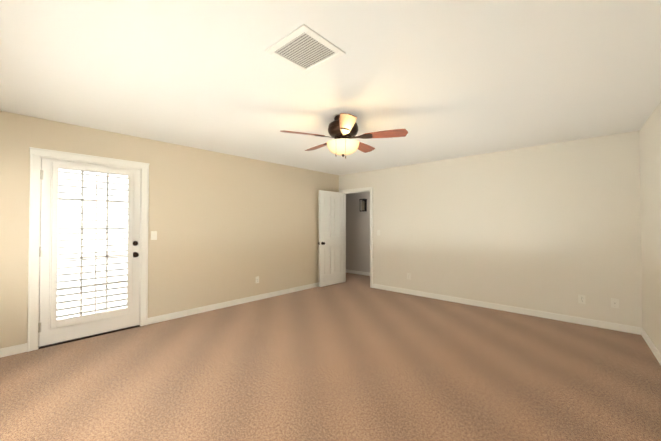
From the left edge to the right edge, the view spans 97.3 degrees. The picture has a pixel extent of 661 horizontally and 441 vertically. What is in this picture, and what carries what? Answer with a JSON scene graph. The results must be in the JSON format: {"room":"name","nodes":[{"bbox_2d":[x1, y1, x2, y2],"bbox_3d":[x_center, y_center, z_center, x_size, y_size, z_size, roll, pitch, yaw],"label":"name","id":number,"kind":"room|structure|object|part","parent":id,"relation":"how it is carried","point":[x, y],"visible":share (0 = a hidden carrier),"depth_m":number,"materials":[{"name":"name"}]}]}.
{"room":"empty bedroom","nodes":[
{"label":"empty bedroom","id":0,"kind":"room"},
{"bbox_2d":[0,111,338,348],"bbox_3d":[-1.687,0.157,4.699,0.120,2.440,5.690,-1,-1,42],"label":"wall","id":1,"kind":"structure","parent":0,"point":[227,227],"depth_m":4.25,"materials":[{"name":"beige paint"}]},
{"bbox_2d":[27,147,149,351],"bbox_3d":[-2.803,0.301,3.455,0.145,2.116,1.099,-1,-1,42],"label":"door frame","id":2,"kind":"structure","parent":1,"relation":"attached to","point":[36,154],"depth_m":3.09,"materials":[{"name":"white wood"}]},
{"bbox_2d":[39,325,139,348],"bbox_3d":[-2.808,1.352,3.445,0.132,0.014,0.921,-1,-1,42],"label":"sill","id":3,"kind":"structure","parent":1,"relation":"attached to","point":[67,341],"depth_m":3.36,"materials":[{"name":"brown metal"}]},
{"bbox_2d":[38,158,140,346],"bbox_3d":[-2.770,0.338,3.417,0.120,2.004,0.926,-1,-1,42],"label":"exterior door","id":4,"kind":"structure","parent":1,"relation":"in","point":[54,330],"depth_m":3.29,"materials":[{"name":"white wood"}]},
{"bbox_3d":[-3.077,0.320,3.089,0.013,1.728,0.026,-1,-1,42],"label":"exterior door hinges","id":5,"kind":"part","parent":4,"relation":"part of","materials":[{"name":"silver metal"}]},
{"bbox_2d":[57,171,127,315],"bbox_3d":[-2.791,0.264,3.445,0.008,1.670,0.705,-1,-1,42],"label":"grille","id":6,"kind":"object","parent":4,"relation":"attached to","point":[82,229],"visible":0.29,"depth_m":3.39,"materials":[{"name":"white wood"}]},
{"bbox_3d":[-2.796,0.264,3.449,0.004,1.670,0.705,-1,-1,42],"label":"glass","id":7,"kind":"part","parent":4,"relation":"part of","materials":[{"name":"clear glass"}]},
{"bbox_2d":[57,171,128,317],"bbox_3d":[-2.759,0.261,3.411,0.083,1.598,0.640,-1,-1,42],"label":"louvers","id":8,"kind":"object","parent":4,"relation":"attached to","point":[79,306],"visible":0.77,"depth_m":3.36,"materials":[{"name":"white plastic"}]},
{"bbox_2d":[94,173,96,312],"bbox_3d":[-2.724,0.260,3.378,0.016,1.619,0.012,-1,-1,42],"label":"tilt rod","id":9,"kind":"object","parent":8,"relation":"attached to","point":[95,244],"visible":1,"depth_m":3.38,"materials":[{"name":"white plastic"}]},
{"bbox_3d":[-2.477,0.366,3.703,0.072,0.211,0.068,-1,-1,42],"label":"knob","id":10,"kind":"part","parent":4,"relation":"part of","materials":[{"name":"black metal"}]},
{"bbox_2d":[151,231,156,239],"bbox_3d":[-2.348,0.200,3.873,0.016,0.116,0.072,-1,-1,42],"label":"light switch","id":11,"kind":"object","parent":1,"relation":"attached to","point":[153,235],"visible":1,"depth_m":3.87,"materials":[{"name":"white plastic"}]},
{"bbox_2d":[0,282,318,357],"bbox_3d":[-1.639,1.332,4.638,0.012,0.088,5.450,-1,-1,42],"label":"baseboard","id":12,"kind":"structure","parent":1,"relation":"attached to","point":[12,350],"depth_m":4.34,"materials":[{"name":"white wood"}]},
{"bbox_2d":[0,273,660,440],"bbox_3d":[0.138,1.389,3.775,6.640,0.050,6.810,-1,-1,42],"label":"floor","id":13,"kind":"structure","parent":0,"point":[354,357],"depth_m":2.48,"materials":[{"name":"carpet"}]},
{"bbox_2d":[0,0,660,174],"bbox_3d":[0.241,-1.138,2.959,5.340,0.100,5.690,-1,-1,42],"label":"ceiling","id":14,"kind":"structure","parent":0,"point":[437,80],"depth_m":2.18,"materials":[{"name":"white paint"}]},
{"bbox_2d":[265,24,345,73],"bbox_3d":[-0.163,-1.097,1.899,0.375,0.011,0.375,-1,-1,42],"label":"ceiling vent","id":15,"kind":"object","parent":14,"relation":"in","point":[308,49],"visible":1,"depth_m":1.88,"materials":[{"name":"white metal"}]},
{"bbox_2d":[280,113,407,158],"bbox_3d":[0.134,-0.849,3.111,1.257,0.475,1.253,-1,-1,42],"label":"fan","id":16,"kind":"object","parent":14,"relation":"hanging from","point":[342,129],"visible":1,"depth_m":2.95,"materials":[{"name":"brown wood"}]},
{"bbox_3d":[-0.281,-0.873,2.922,0.450,0.006,0.148,0,12,-20],"label":"blade","id":17,"kind":"part","parent":16,"relation":"part of","materials":[{"name":"brown wood"}]},
{"bbox_3d":[-0.137,-0.867,3.418,0.148,0.006,0.450,-16,9,-37],"label":"blade","id":18,"kind":"part","parent":16,"relation":"part of","materials":[{"name":"brown wood"}]},
{"bbox_3d":[0.133,-0.754,3.069,0.348,0.120,0.348,-1,-1,42],"label":"lamp shade","id":19,"kind":"part","parent":16,"relation":"part of","materials":[{"name":"white glass"}]},
{"bbox_3d":[0.146,-0.877,2.631,0.148,0.006,0.450,13,-1,-2],"label":"blade","id":20,"kind":"part","parent":16,"relation":"part of","materials":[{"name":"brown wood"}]},
{"bbox_3d":[0.380,-0.866,3.434,0.148,0.006,0.450,-16,-10,33],"label":"blade","id":21,"kind":"part","parent":16,"relation":"part of","materials":[{"name":"brown wood"}]},
{"bbox_3d":[0.555,-0.873,2.947,0.450,0.006,0.148,0,-14,16],"label":"blade","id":22,"kind":"part","parent":16,"relation":"part of","materials":[{"name":"brown wood"}]},
{"bbox_2d":[346,192,369,271],"bbox_3d":[1.357,0.192,7.207,3.840,2.440,0.120,-1,-1,42],"label":"wall","id":23,"kind":"structure","parent":0,"point":[357,239],"depth_m":7.70,"materials":[{"name":"grey paint"}]},
{"bbox_2d":[346,269,369,275],"bbox_3d":[1.313,1.367,7.142,3.600,0.088,0.012,-1,-1,42],"label":"baseboard","id":24,"kind":"structure","parent":23,"relation":"attached to","point":[358,272],"depth_m":7.65,"materials":[{"name":"white wood"}]},
{"bbox_2d":[359,199,366,211],"bbox_3d":[0.847,-0.394,7.509,0.150,0.320,0.135,-1,-1,42],"label":"picture frame","id":25,"kind":"object","parent":23,"relation":"attached to","point":[364,204],"visible":1,"depth_m":7.49,"materials":[{"name":"black"}]},
{"bbox_2d":[339,131,641,327],"bbox_3d":[2.033,0.162,5.076,4.870,2.440,0.120,-1,-1,42],"label":"wall","id":26,"kind":"structure","parent":0,"point":[554,228],"depth_m":4.28,"materials":[{"name":"beige paint"}]},
{"bbox_2d":[318,190,343,286],"bbox_3d":[0.027,0.378,6.318,0.174,2.015,0.758,-1,-1,44],"label":"interior door","id":27,"kind":"structure","parent":26,"relation":"in","point":[331,241],"depth_m":6.28,"materials":[{"name":"white wood"}]},
{"bbox_2d":[339,187,372,287],"bbox_3d":[0.583,0.352,6.385,0.902,2.096,0.138,-1,-1,42],"label":"door frame","id":28,"kind":"structure","parent":26,"relation":"attached to","point":[371,226],"depth_m":6.13,"materials":[{"name":"white wood"}]},
{"bbox_2d":[373,284,640,334],"bbox_3d":[1.944,1.337,5.051,4.726,0.088,0.012,-1,-1,42],"label":"baseboard","id":29,"kind":"structure","parent":26,"relation":"attached to","point":[595,323],"depth_m":4.24,"materials":[{"name":"white wood"}]},
{"bbox_2d":[578,294,585,303],"bbox_3d":[3.301,1.034,3.822,0.072,0.116,0.007,-1,-1,42],"label":"outlet","id":30,"kind":"object","parent":26,"relation":"attached to","point":[580,298],"visible":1,"depth_m":3.82,"materials":[{"name":"white plastic"}]},
{"bbox_2d":[611,298,618,307],"bbox_3d":[3.529,1.026,3.610,0.072,0.116,0.013,-1,-1,42],"label":"outlet","id":31,"kind":"object","parent":26,"relation":"attached to","point":[614,303],"visible":1,"depth_m":3.61,"materials":[{"name":"white plastic"}]},
{"bbox_2d":[639,101,660,353],"bbox_3d":[1.974,0.108,1.280,0.398,2.440,5.570,-1,-1,42],"label":"wall","id":32,"kind":"structure","parent":0,"point":[650,164],"depth_m":3.01,"materials":[{"name":"beige paint"}]},
{"bbox_2d":[641,328,660,364],"bbox_3d":[1.960,1.286,1.350,0.284,0.088,5.438,-1,-1,42],"label":"baseboard","id":33,"kind":"structure","parent":32,"relation":"attached to","point":[653,348],"depth_m":3.01,"materials":[{"name":"white wood"}]},
{"label":"outside","id":34,"kind":"structure","parent":0,"visible":0},
{"bbox_2d":[57,169,127,319],"bbox_3d":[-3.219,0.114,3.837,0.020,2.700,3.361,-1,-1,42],"label":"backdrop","id":35,"kind":"structure","parent":34,"point":[85,223],"depth_m":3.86,"materials":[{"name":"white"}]}
]}

